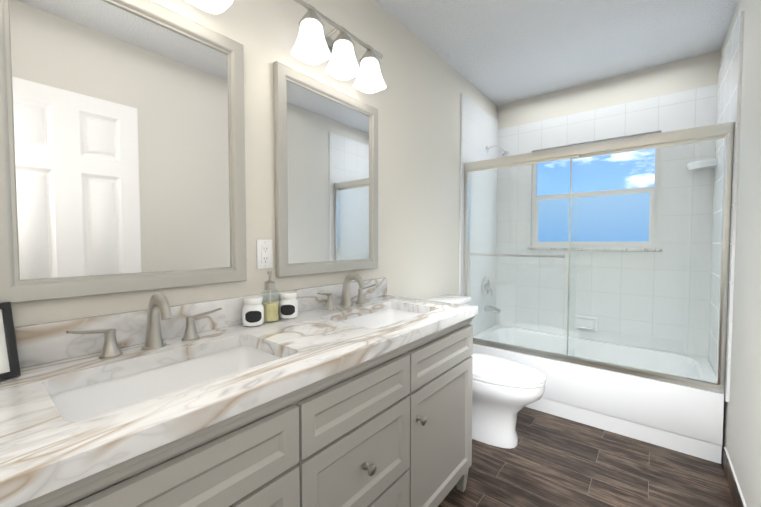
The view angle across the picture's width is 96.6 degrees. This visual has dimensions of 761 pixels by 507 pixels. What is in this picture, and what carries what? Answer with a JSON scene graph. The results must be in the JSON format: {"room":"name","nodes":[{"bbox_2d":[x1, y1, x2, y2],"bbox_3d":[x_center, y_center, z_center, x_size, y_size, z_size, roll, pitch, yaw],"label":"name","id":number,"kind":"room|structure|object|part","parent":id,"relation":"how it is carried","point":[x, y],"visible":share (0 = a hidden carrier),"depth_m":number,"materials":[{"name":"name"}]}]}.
{"room":"bathroom","nodes":[
{"label":"bathroom","id":0,"kind":"room"},
{"bbox_2d":[11,0,497,326],"bbox_3d":[-0.026,-0.123,1.995,0.120,2.520,3.800,2,3,39],"label":"wall","id":1,"kind":"structure","parent":0,"point":[415,102],"depth_m":1.91,"materials":[{"name":"beige paint"}]},
{"bbox_2d":[0,0,246,303],"bbox_3d":[-0.711,-0.323,1.018,0.025,0.870,0.640,2,3,39],"label":"mirror","id":2,"kind":"object","parent":1,"relation":"attached to","point":[122,146],"visible":0.96,"depth_m":0.97,"materials":[{"name":"grey mirror"}]},
{"bbox_2d":[14,277,386,368],"bbox_3d":[-0.467,0.211,1.343,0.020,0.100,1.588,2,3,39],"label":"backsplash","id":3,"kind":"structure","parent":1,"relation":"attached to","point":[37,344],"depth_m":0.95,"materials":[{"name":"white stone"}]},
{"bbox_2d":[185,0,232,13],"bbox_3d":[-0.672,-0.883,0.915,0.191,0.198,0.544,2,3,39],"label":"vanity light","id":4,"kind":"object","parent":1,"relation":"attached to","point":[215,6],"visible":1,"depth_m":1.10,"materials":[{"name":"white glass"}]},
{"bbox_2d":[256,240,272,268],"bbox_3d":[-0.462,0.002,1.355,0.008,0.116,0.070,2,3,39],"label":"electrical outlet plate","id":5,"kind":"object","parent":1,"relation":"attached to","point":[264,254],"visible":1,"depth_m":1.35,"materials":[{"name":"white plastic"}]},
{"bbox_2d":[273,61,377,277],"bbox_3d":[-0.221,-0.345,1.625,0.025,0.870,0.640,2,3,39],"label":"mirror","id":6,"kind":"object","parent":1,"relation":"attached to","point":[326,171],"visible":0.98,"depth_m":1.57,"materials":[{"name":"grey mirror"}]},
{"bbox_2d":[291,0,385,92],"bbox_3d":[-0.186,-0.905,1.518,0.191,0.198,0.544,2,3,39],"label":"vanity light","id":7,"kind":"object","parent":1,"relation":"attached to","point":[314,45],"visible":1,"depth_m":1.47,"materials":[{"name":"white glass"}]},
{"bbox_2d":[459,94,497,335],"bbox_3d":[0.886,-0.267,3.014,0.012,2.005,0.798,2,3,39],"label":"wall tile","id":8,"kind":"structure","parent":1,"relation":"attached to","point":[478,129],"depth_m":2.98,"materials":[{"name":"white tile"}]},
{"bbox_2d":[481,277,492,295],"bbox_3d":[0.991,0.302,3.099,0.072,0.176,0.176,2,3,39],"label":"tub valve","id":9,"kind":"object","parent":8,"relation":"attached to","point":[484,286],"depth_m":3.08,"materials":[{"name":"silver metal"}]},
{"bbox_2d":[484,305,500,313],"bbox_3d":[1.028,0.509,3.096,0.144,0.070,0.068,2,3,39],"label":"tub spout","id":10,"kind":"object","parent":8,"relation":"attached to","point":[491,308],"depth_m":3.08,"materials":[{"name":"silver metal"}]},
{"bbox_2d":[486,145,508,156],"bbox_3d":[1.043,-0.909,3.020,0.202,0.129,0.080,2,3,39],"label":"shower head","id":11,"kind":"object","parent":8,"relation":"attached to","point":[504,153],"visible":0.96,"depth_m":2.99},
{"bbox_2d":[375,0,737,105],"bbox_3d":[0.620,-1.403,1.427,1.840,0.080,3.860,2,3,39],"label":"ceiling","id":12,"kind":"structure","parent":0,"point":[502,52],"depth_m":2.17,"materials":[{"name":"white paint"}]},
{"bbox_2d":[438,407,734,506],"bbox_3d":[0.620,1.195,1.521,1.840,0.080,3.860,2,3,39],"label":"floor","id":13,"kind":"structure","parent":0,"point":[549,460],"depth_m":1.77,"materials":[{"name":"brown wood"}]},
{"bbox_2d":[0,313,477,506],"bbox_3d":[-0.245,0.737,1.187,0.582,0.857,1.571,2,3,39],"label":"bathroom vanity","id":14,"kind":"object","parent":13,"relation":"on","point":[348,392],"depth_m":0.91,"materials":[{"name":"grey paint"}]},
{"bbox_2d":[0,293,477,504],"bbox_3d":[-0.255,0.287,1.175,0.564,0.040,1.588,2,3,39],"label":"countertop","id":15,"kind":"structure","parent":14,"relation":"on","point":[44,438],"depth_m":0.78,"materials":[{"name":"white stone"}]},
{"bbox_2d":[0,302,20,379],"bbox_3d":[-0.869,0.198,0.724,0.053,0.170,0.125,1,2,25],"label":"framed picture","id":16,"kind":"object","parent":15,"relation":"on","point":[9,364],"visible":1,"depth_m":0.77,"materials":[{"name":"black"}]},
{"bbox_2d":[60,293,223,360],"bbox_3d":[-0.632,0.193,0.966,0.153,0.163,0.384,2,3,39],"label":"faucet","id":17,"kind":"object","parent":15,"relation":"on","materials":[{"name":"silver metal"}]},
{"bbox_2d":[64,345,275,412],"bbox_3d":[-0.489,0.372,0.857,0.308,0.132,0.498,2,3,39],"label":"sink","id":18,"kind":"object","parent":15,"relation":"in","point":[89,395],"depth_m":0.94,"materials":[{"name":"white ceramic"}]},
{"bbox_2d":[242,296,263,326],"bbox_3d":[-0.469,0.212,1.250,0.079,0.102,0.078,2,3,39],"label":"jar","id":19,"kind":"object","parent":15,"relation":"on","point":[253,311],"visible":1,"depth_m":1.22,"materials":[{"name":"white ceramic"}]},
{"bbox_2d":[261,271,278,322],"bbox_3d":[-0.423,0.165,1.308,0.075,0.193,0.066,2,3,39],"label":"soap dispenser","id":20,"kind":"object","parent":15,"relation":"on","point":[271,310],"visible":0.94,"depth_m":1.29,"materials":[{"name":"clear glass"}]},
{"bbox_2d":[279,291,298,318],"bbox_3d":[-0.371,0.208,1.371,0.078,0.102,0.078,2,3,39],"label":"jar","id":21,"kind":"object","parent":15,"relation":"on","point":[288,305],"visible":0.98,"depth_m":1.34,"materials":[{"name":"white ceramic"}]},
{"bbox_2d":[312,273,375,308],"bbox_3d":[-0.130,0.170,1.588,0.153,0.163,0.384,2,3,39],"label":"faucet","id":22,"kind":"object","parent":15,"relation":"on","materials":[{"name":"silver metal"}]},
{"bbox_2d":[340,305,423,324],"bbox_3d":[0.014,0.350,1.479,0.308,0.132,0.498,2,3,39],"label":"sink","id":23,"kind":"object","parent":15,"relation":"in","point":[378,316],"depth_m":1.68,"materials":[{"name":"white ceramic"}]},
{"bbox_2d":[425,294,545,448],"bbox_3d":[0.637,0.723,2.134,0.743,0.817,0.464,2,3,39],"label":"toilet","id":24,"kind":"object","parent":13,"relation":"on","point":[505,391],"visible":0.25,"depth_m":1.99,"materials":[{"name":"white ceramic"}]},
{"bbox_3d":[0.712,0.708,2.072,0.549,0.050,0.376,2,3,39],"label":"seat","id":25,"kind":"part","parent":24,"relation":"part of","materials":[{"name":"white plastic"}]},
{"bbox_2d":[473,325,723,463],"bbox_3d":[1.493,0.923,2.593,1.512,0.384,0.753,2,3,39],"label":"bathtub","id":26,"kind":"object","parent":13,"relation":"on","point":[682,419],"visible":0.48,"depth_m":2.17,"materials":[{"name":"white ceramic"}]},
{"bbox_2d":[464,122,733,393],"bbox_3d":[1.274,0.015,2.290,1.514,1.452,0.097,2,3,39],"label":"shower door frame","id":27,"kind":"structure","parent":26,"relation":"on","point":[695,135],"depth_m":2.06,"materials":[{"name":"silver metal"}]},
{"bbox_2d":[468,139,723,383],"bbox_3d":[1.286,0.030,2.305,1.454,1.375,0.030,2,3,39],"label":"shower door","id":28,"kind":"structure","parent":27,"relation":"attached to","point":[599,357],"depth_m":2.19,"materials":[{"name":"clear glass"}]},
{"bbox_2d":[498,50,720,129],"bbox_3d":[1.782,-0.156,2.913,1.540,2.520,0.140,2,3,39],"label":"wall","id":29,"kind":"structure","parent":0,"point":[700,71],"depth_m":2.70,"materials":[{"name":"beige paint"}]},
{"bbox_2d":[527,247,661,251],"bbox_3d":[1.779,-0.037,2.898,0.964,0.022,0.174,2,3,39],"label":"window sill","id":30,"kind":"structure","parent":29,"relation":"attached to","point":[596,249],"depth_m":2.78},
{"bbox_2d":[530,130,661,248],"bbox_3d":[1.786,-0.483,2.890,0.921,0.906,0.152,2,3,39],"label":"window","id":31,"kind":"structure","parent":29,"relation":"in","point":[643,206],"depth_m":2.82,"materials":[{"name":"glass"}]},
{"bbox_3d":[1.766,-0.289,2.872,0.810,0.383,0.004,2,3,39],"label":"glass","id":32,"kind":"part","parent":31,"relation":"part of","materials":[{"name":"glass"}]},
{"bbox_3d":[1.783,-0.713,2.878,0.850,0.375,0.004,2,3,39],"label":"glass","id":33,"kind":"part","parent":31,"relation":"part of","materials":[{"name":"glass"}]},
{"bbox_2d":[496,84,716,357],"bbox_3d":[1.734,-0.222,2.851,1.540,1.925,0.012,2,3,39],"label":"wall tile","id":34,"kind":"structure","parent":29,"relation":"attached to","point":[692,108],"depth_m":2.68,"materials":[{"name":"white tile"}]},
{"bbox_2d":[574,315,597,331],"bbox_3d":[1.724,0.592,2.852,0.170,0.120,0.045,2,3,39],"label":"soap dish","id":35,"kind":"object","parent":34,"relation":"attached to","point":[582,321],"depth_m":2.86,"materials":[{"name":"white ceramic"}]},
{"bbox_2d":[685,158,717,170],"bbox_3d":[2.215,-0.612,2.345,0.150,0.046,0.150,2,3,39],"label":"corner shelf","id":36,"kind":"object","parent":29,"relation":"attached to","point":[712,165],"depth_m":2.32,"materials":[{"name":"white ceramic"}]},
{"bbox_2d":[720,0,760,506],"bbox_3d":[1.266,-0.085,0.953,0.120,2.520,3.800,2,3,39],"label":"wall","id":37,"kind":"structure","parent":0,"point":[741,443],"depth_m":1.51,"materials":[{"name":"white paint"}]},
{"bbox_2d":[708,10,743,401],"bbox_3d":[2.075,-0.233,2.055,0.012,2.005,0.798,2,3,39],"label":"wall tile","id":38,"kind":"structure","parent":37,"relation":"attached to","point":[729,80],"depth_m":1.93,"materials":[{"name":"white tile"}]},
{"bbox_2d":[722,447,746,506],"bbox_3d":[0.976,1.133,0.742,0.011,0.101,2.799,2,3,39],"label":"baseboard","id":39,"kind":"structure","parent":37,"relation":"attached to","point":[736,492],"depth_m":1.61,"materials":[{"name":"white wood"}]}
]}

